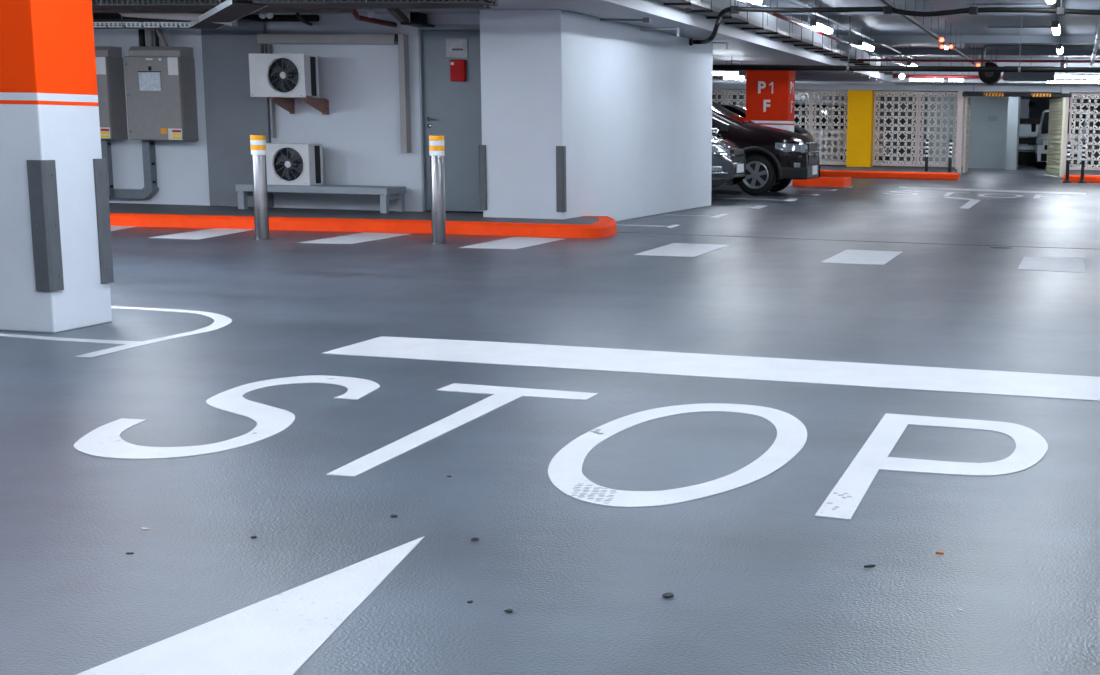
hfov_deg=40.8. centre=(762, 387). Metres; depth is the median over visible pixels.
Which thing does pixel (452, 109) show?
door
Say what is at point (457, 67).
box
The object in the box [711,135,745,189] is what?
car
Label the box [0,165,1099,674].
floor
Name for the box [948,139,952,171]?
delineator post
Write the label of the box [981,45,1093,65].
pipe
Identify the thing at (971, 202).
painted letter
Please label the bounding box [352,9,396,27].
pipe
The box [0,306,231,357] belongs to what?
painted marking
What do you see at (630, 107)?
wall
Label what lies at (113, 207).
kerb
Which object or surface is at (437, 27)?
trim
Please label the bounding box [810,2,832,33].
lamp
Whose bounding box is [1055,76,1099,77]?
diffuser
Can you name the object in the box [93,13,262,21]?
cable tray
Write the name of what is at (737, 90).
screen panel
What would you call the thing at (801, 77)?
trim
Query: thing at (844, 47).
speaker
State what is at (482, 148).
guard
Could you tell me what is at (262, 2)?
cable tray
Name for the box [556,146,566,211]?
guard
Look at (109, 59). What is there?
electrical box
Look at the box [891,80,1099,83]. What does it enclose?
trim
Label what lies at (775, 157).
car
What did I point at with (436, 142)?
bollard
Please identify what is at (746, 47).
ceiling beam
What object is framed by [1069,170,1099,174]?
trim
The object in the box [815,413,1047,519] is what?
painted letter
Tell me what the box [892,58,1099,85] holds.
beam
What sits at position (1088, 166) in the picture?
screen panel
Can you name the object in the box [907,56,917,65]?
lamp
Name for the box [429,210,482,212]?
trim
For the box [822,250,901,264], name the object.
painted marking
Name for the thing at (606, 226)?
kerb
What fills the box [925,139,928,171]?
delineator post
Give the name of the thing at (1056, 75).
lamp
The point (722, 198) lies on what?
bay line
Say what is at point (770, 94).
concrete column
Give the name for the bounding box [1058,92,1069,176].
gate post
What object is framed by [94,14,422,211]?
wall
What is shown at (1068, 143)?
delineator post
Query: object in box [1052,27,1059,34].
diffuser
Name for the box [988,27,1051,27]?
conduit
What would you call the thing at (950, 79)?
lamp
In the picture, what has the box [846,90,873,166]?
column
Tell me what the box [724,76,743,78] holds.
diffuser
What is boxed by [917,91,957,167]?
screen panel
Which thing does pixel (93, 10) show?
pipe
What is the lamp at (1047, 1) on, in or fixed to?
hanging from the ceiling
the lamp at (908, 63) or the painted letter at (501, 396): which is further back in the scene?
the lamp at (908, 63)
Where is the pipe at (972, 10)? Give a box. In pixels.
[689,0,1099,45]
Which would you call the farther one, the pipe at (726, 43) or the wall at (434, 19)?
the pipe at (726, 43)
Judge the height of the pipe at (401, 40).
1.354 m
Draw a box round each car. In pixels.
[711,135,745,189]
[712,101,819,194]
[719,104,814,140]
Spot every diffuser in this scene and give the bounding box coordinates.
[712,72,737,74]
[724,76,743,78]
[811,23,832,33]
[859,43,873,50]
[910,79,942,80]
[1047,81,1099,82]
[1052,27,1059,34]
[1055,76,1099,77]
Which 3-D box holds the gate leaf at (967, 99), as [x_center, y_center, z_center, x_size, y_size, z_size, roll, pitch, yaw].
[5.654,-6.969,40.061,0.060,2.046,1.320,3,10,12]
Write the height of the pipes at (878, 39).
0.190 m
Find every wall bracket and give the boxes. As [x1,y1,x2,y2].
[269,97,294,113]
[302,97,328,114]
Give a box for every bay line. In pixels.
[616,224,678,227]
[666,214,727,217]
[715,192,818,195]
[715,206,765,208]
[722,198,796,200]
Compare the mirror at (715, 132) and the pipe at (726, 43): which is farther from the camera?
the mirror at (715, 132)
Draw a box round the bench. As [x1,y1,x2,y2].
[235,183,405,213]
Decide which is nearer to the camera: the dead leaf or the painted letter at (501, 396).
the dead leaf
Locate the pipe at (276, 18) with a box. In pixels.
[251,15,318,21]
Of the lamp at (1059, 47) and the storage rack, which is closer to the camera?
the lamp at (1059, 47)
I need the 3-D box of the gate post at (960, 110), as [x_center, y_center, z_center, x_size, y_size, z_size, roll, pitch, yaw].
[5.361,-6.891,39.334,0.160,2.242,0.150,3,10,12]
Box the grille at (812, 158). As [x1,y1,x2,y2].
[808,154,817,164]
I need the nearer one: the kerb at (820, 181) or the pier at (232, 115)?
the pier at (232, 115)
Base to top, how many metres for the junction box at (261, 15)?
0.119 m
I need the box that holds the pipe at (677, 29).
[640,28,678,35]
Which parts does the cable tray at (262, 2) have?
rail, floor plate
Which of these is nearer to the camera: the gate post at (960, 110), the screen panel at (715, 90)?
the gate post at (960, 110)
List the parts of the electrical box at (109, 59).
schedule plate, door, warning plate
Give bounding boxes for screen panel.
[712,89,726,103]
[727,89,745,107]
[794,90,810,132]
[810,90,847,164]
[872,91,918,166]
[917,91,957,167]
[1068,93,1099,169]
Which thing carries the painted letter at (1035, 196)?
on the floor
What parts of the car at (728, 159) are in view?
number plate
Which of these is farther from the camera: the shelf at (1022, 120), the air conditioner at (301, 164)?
the shelf at (1022, 120)
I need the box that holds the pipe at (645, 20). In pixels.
[600,18,649,22]
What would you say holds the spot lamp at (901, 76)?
hanging from the ceiling
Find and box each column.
[0,0,113,332]
[746,70,794,186]
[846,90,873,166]
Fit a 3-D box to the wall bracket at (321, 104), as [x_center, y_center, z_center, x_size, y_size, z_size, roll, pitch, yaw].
[-5.214,-3.286,16.943,0.060,0.189,0.510,3,10,12]
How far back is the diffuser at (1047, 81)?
35.62 m
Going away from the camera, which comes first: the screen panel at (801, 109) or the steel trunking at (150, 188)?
the steel trunking at (150, 188)
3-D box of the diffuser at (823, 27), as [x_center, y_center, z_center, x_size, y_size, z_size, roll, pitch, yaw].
[0.902,-5.421,21.891,0.100,0.066,1.410,3,10,12]
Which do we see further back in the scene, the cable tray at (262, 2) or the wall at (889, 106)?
the wall at (889, 106)
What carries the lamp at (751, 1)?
hanging from the ceiling
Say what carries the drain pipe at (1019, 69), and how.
hanging from the ceiling
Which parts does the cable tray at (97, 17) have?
rail, floor plate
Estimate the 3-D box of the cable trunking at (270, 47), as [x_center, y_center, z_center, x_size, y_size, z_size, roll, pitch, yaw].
[-5.832,-3.522,17.258,0.019,1.092,0.080,3,10,12]
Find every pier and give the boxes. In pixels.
[201,14,273,206]
[1005,97,1020,169]
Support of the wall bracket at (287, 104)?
attached to the wall at (360, 138)
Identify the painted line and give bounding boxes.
[321,336,1099,400]
[899,186,1085,194]
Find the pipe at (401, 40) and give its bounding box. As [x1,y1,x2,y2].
[257,33,410,151]
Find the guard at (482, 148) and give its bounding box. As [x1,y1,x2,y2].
[478,145,486,209]
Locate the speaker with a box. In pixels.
[837,16,850,52]
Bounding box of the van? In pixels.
[1031,109,1099,167]
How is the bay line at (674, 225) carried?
on the floor
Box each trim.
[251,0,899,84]
[418,25,479,211]
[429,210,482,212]
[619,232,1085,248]
[712,70,894,84]
[712,83,1099,95]
[820,164,962,172]
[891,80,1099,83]
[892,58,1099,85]
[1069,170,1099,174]
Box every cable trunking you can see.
[119,13,236,25]
[268,44,275,137]
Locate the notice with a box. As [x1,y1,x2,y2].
[988,116,996,120]
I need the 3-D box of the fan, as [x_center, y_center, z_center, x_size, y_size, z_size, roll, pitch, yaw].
[5.590,-7.036,31.787,1.635,0.780,0.750,3,10,12]
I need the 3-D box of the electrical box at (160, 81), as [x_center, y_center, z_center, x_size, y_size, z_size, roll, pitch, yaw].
[-7.223,-3.527,17.418,0.729,1.101,0.350,3,10,12]
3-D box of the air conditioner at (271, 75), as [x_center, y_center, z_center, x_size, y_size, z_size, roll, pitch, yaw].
[-5.551,-3.615,16.830,0.695,0.487,0.338,3,10,12]
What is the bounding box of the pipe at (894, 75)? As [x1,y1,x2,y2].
[893,56,1031,78]
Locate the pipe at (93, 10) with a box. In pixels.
[92,9,353,12]
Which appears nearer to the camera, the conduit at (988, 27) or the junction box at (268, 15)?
the junction box at (268, 15)
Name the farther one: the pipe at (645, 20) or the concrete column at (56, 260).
the pipe at (645, 20)
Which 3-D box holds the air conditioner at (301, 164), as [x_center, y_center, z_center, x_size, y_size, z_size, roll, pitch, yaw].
[-5.552,-2.619,17.004,0.695,0.478,0.338,3,10,12]
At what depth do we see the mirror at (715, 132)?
25.28 m
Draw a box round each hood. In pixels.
[95,46,121,56]
[128,46,192,57]
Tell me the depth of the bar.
38.24 m
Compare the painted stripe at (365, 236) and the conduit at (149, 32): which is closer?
the painted stripe at (365, 236)
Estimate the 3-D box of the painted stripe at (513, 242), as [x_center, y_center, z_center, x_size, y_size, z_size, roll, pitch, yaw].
[-2.457,-1.435,14.393,0.574,0.002,1.446,3,10,12]
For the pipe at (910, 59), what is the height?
0.476 m
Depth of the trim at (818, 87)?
39.25 m
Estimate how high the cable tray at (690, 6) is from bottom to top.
0.470 m
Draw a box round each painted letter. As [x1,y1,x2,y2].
[74,375,379,458]
[326,383,597,476]
[548,403,806,506]
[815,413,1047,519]
[883,191,920,194]
[942,192,960,195]
[944,196,980,208]
[978,194,1022,197]
[1033,195,1069,198]
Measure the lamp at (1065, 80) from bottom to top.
0.617 m
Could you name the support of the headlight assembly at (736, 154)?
attached to the car at (728, 159)
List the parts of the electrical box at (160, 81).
door, schedule plate, warning plate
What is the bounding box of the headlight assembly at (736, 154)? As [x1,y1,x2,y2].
[730,149,743,160]
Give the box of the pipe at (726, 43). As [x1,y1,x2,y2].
[709,42,727,48]
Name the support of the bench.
on the kerb at (113, 207)
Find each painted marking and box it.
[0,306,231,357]
[634,243,728,256]
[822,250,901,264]
[1018,257,1084,272]
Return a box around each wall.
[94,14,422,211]
[427,14,479,24]
[480,9,712,220]
[712,92,927,163]
[738,101,889,162]
[926,94,1007,168]
[1027,96,1099,164]
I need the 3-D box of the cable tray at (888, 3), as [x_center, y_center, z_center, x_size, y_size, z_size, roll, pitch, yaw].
[2.442,-5.439,21.355,0.045,0.403,28.000,3,10,12]
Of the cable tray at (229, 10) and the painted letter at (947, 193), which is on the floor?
the painted letter at (947, 193)
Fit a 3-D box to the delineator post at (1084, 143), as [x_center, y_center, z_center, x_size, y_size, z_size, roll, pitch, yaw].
[7.696,-5.394,34.762,0.220,0.970,0.220,3,10,12]
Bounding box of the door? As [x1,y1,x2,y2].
[422,30,482,211]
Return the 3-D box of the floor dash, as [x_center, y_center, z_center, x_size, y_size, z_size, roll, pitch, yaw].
[-7.022,-1.680,15.365,0.485,0.002,0.996,0,10,-3]
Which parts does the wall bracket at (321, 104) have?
arm, wall plate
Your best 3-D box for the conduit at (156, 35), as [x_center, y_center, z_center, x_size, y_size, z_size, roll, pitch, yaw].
[-7.219,-4.257,17.284,0.044,0.403,0.044,3,10,12]
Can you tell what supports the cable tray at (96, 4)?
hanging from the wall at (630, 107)
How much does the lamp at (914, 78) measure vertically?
0.634 m
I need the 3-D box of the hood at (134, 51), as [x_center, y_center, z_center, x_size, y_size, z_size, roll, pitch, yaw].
[-7.192,-4.013,17.346,0.689,0.118,0.270,3,10,12]
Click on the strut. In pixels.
(417, 19)
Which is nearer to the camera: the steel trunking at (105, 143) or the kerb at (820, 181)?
the steel trunking at (105, 143)
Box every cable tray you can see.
[92,0,490,8]
[93,0,267,28]
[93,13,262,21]
[253,0,497,5]
[658,0,900,74]
[880,0,980,65]
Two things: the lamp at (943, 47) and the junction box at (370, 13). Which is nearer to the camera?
the junction box at (370, 13)
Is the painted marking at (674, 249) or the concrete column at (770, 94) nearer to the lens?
the painted marking at (674, 249)
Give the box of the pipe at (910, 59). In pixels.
[857,45,1099,62]
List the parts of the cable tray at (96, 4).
rail, floor plate, rail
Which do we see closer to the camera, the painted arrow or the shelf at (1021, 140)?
the painted arrow
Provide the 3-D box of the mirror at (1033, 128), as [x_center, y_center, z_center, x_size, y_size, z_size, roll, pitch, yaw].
[9.104,-8.702,48.582,0.150,0.280,0.100,4,11,18]
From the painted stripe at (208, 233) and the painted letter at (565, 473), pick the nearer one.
the painted letter at (565, 473)
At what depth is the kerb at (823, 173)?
35.66 m
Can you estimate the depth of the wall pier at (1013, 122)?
45.81 m
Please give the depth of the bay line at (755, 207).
21.68 m
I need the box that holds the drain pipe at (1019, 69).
[713,16,1099,72]
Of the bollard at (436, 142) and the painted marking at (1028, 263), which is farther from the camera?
the bollard at (436, 142)
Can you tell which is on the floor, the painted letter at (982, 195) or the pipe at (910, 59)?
the painted letter at (982, 195)
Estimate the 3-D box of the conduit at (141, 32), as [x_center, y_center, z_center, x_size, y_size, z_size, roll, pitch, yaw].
[-7.415,-4.267,17.324,0.069,0.403,0.069,3,10,12]
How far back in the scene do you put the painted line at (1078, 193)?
29.20 m
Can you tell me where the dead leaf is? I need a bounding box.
[662,592,672,597]
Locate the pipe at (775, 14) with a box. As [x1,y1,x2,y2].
[735,0,905,65]
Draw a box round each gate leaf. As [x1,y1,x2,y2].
[962,97,970,172]
[1046,98,1065,175]
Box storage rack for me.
[1018,118,1046,164]
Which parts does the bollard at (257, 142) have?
post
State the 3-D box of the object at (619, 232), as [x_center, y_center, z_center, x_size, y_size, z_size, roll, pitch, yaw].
[1.494,-1.527,15.265,7.880,0.002,0.190,4,10,15]
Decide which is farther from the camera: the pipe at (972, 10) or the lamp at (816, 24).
the lamp at (816, 24)
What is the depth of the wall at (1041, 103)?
55.93 m
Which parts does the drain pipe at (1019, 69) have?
hanger rod, hanger rod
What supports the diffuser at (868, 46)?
attached to the lamp at (861, 43)
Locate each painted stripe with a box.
[149,228,254,239]
[300,232,409,243]
[460,237,561,248]
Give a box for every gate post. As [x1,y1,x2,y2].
[955,91,963,174]
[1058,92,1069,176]
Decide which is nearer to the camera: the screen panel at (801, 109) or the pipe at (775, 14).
the pipe at (775, 14)
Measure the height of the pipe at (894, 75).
0.555 m
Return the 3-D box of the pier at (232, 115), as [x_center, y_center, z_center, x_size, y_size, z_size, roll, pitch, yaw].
[-6.290,-3.325,17.459,0.828,2.270,0.150,3,10,12]
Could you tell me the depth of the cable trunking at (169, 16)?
15.18 m
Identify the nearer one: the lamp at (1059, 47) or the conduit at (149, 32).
the conduit at (149, 32)
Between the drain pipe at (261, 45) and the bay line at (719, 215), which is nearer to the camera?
the drain pipe at (261, 45)
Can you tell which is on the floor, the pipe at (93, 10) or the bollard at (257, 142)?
the bollard at (257, 142)
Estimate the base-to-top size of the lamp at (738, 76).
0.334 m
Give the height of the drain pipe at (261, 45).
0.179 m
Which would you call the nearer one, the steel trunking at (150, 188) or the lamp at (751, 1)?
the lamp at (751, 1)
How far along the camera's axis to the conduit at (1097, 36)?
23.05 m
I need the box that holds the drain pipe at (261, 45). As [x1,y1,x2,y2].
[260,44,263,53]
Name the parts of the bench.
leg, seat, leg, leg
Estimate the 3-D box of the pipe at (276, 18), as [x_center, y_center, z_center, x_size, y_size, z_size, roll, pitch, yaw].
[-8.738,-4.444,17.454,7.400,0.079,0.079,3,10,12]
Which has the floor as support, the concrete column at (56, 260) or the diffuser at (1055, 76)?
the concrete column at (56, 260)
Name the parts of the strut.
plate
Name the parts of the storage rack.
stored panel, stored panel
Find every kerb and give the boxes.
[109,203,598,223]
[110,213,616,237]
[792,177,850,186]
[820,170,958,179]
[1063,175,1099,182]
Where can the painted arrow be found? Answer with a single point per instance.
(277, 634)
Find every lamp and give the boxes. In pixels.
[712,56,739,74]
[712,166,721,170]
[722,61,745,78]
[746,0,761,3]
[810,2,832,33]
[857,25,873,50]
[899,56,904,78]
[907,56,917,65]
[909,56,943,80]
[948,56,963,81]
[1046,0,1054,3]
[1047,63,1099,82]
[1052,3,1059,34]
[1055,57,1099,77]
[1056,29,1062,53]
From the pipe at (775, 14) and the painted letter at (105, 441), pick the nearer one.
the painted letter at (105, 441)
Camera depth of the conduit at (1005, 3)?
21.00 m
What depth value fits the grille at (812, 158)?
26.05 m
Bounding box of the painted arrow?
[76,536,424,674]
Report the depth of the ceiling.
24.68 m
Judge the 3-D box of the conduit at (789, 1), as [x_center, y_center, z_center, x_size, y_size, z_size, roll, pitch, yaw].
[0.936,-5.838,22.648,0.035,0.117,26.000,3,10,12]
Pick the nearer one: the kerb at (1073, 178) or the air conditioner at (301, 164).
the air conditioner at (301, 164)
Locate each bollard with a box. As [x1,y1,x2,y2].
[250,135,272,239]
[428,135,449,243]
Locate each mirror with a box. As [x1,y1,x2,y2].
[712,128,718,136]
[1031,123,1035,131]
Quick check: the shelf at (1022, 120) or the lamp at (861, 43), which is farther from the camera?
the shelf at (1022, 120)
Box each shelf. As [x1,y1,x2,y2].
[1019,138,1036,143]
[1020,118,1040,123]
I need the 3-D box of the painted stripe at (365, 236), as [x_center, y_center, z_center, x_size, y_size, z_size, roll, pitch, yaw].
[-4.105,-1.510,14.669,0.583,0.002,1.484,3,10,12]
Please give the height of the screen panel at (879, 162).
2.056 m
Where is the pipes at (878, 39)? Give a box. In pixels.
[776,9,1099,56]
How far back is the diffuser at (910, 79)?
35.37 m
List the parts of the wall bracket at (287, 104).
arm, wall plate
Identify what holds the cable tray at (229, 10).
hanging from the wall at (360, 138)
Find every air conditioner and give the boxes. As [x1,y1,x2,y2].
[249,54,318,97]
[266,143,323,185]
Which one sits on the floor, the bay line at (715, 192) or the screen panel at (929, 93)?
the bay line at (715, 192)
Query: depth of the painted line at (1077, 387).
7.09 m
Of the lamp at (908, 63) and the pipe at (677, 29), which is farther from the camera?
the lamp at (908, 63)
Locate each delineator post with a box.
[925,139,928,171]
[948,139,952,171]
[1062,142,1071,182]
[1077,142,1086,182]
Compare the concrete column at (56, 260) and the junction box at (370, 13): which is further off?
the junction box at (370, 13)
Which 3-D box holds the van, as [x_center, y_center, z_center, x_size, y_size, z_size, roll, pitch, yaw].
[10.523,-8.538,49.748,2.120,1.993,4.460,4,11,18]
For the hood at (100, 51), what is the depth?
17.39 m
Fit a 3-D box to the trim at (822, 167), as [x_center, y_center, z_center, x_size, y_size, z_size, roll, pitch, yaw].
[-1.825,-6.215,40.825,15.098,0.165,7.792,3,10,12]
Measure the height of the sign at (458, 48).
0.213 m
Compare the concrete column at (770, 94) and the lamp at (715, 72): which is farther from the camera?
the concrete column at (770, 94)
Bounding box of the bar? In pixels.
[962,85,1071,96]
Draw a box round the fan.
[978,49,1054,84]
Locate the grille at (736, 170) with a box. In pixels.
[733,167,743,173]
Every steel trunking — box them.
[101,139,113,195]
[109,140,158,198]
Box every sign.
[446,39,467,57]
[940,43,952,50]
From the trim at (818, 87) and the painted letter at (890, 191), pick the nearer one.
the painted letter at (890, 191)
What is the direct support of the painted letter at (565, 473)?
on the floor
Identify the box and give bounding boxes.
[95,46,127,138]
[124,46,198,140]
[258,13,265,18]
[266,13,272,18]
[367,9,373,17]
[450,60,465,80]
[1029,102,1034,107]
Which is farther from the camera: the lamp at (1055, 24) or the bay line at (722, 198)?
the bay line at (722, 198)
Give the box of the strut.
[387,9,434,26]
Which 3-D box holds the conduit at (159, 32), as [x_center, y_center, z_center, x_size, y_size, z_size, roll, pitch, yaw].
[-7.151,-4.246,17.271,0.159,0.419,0.058,3,10,12]
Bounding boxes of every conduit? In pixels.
[138,29,144,45]
[146,29,152,45]
[154,29,158,45]
[156,29,168,46]
[785,0,912,58]
[967,3,1055,4]
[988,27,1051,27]
[1089,7,1099,66]
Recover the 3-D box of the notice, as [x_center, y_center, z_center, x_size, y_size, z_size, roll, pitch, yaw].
[7.498,-8.749,47.181,0.297,0.156,0.011,3,10,12]
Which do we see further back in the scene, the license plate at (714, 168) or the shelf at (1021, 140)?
the shelf at (1021, 140)
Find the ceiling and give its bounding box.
[762,0,1099,59]
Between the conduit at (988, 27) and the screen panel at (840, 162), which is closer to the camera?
the conduit at (988, 27)
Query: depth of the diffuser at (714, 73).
25.31 m
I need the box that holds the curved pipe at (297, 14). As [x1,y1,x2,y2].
[296,13,312,25]
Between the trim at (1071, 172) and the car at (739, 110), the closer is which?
the car at (739, 110)
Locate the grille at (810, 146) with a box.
[807,143,817,150]
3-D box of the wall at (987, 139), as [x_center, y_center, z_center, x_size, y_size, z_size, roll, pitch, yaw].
[0.276,-8.894,48.825,15.899,2.700,0.200,3,10,12]
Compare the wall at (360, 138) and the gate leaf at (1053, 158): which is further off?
the gate leaf at (1053, 158)

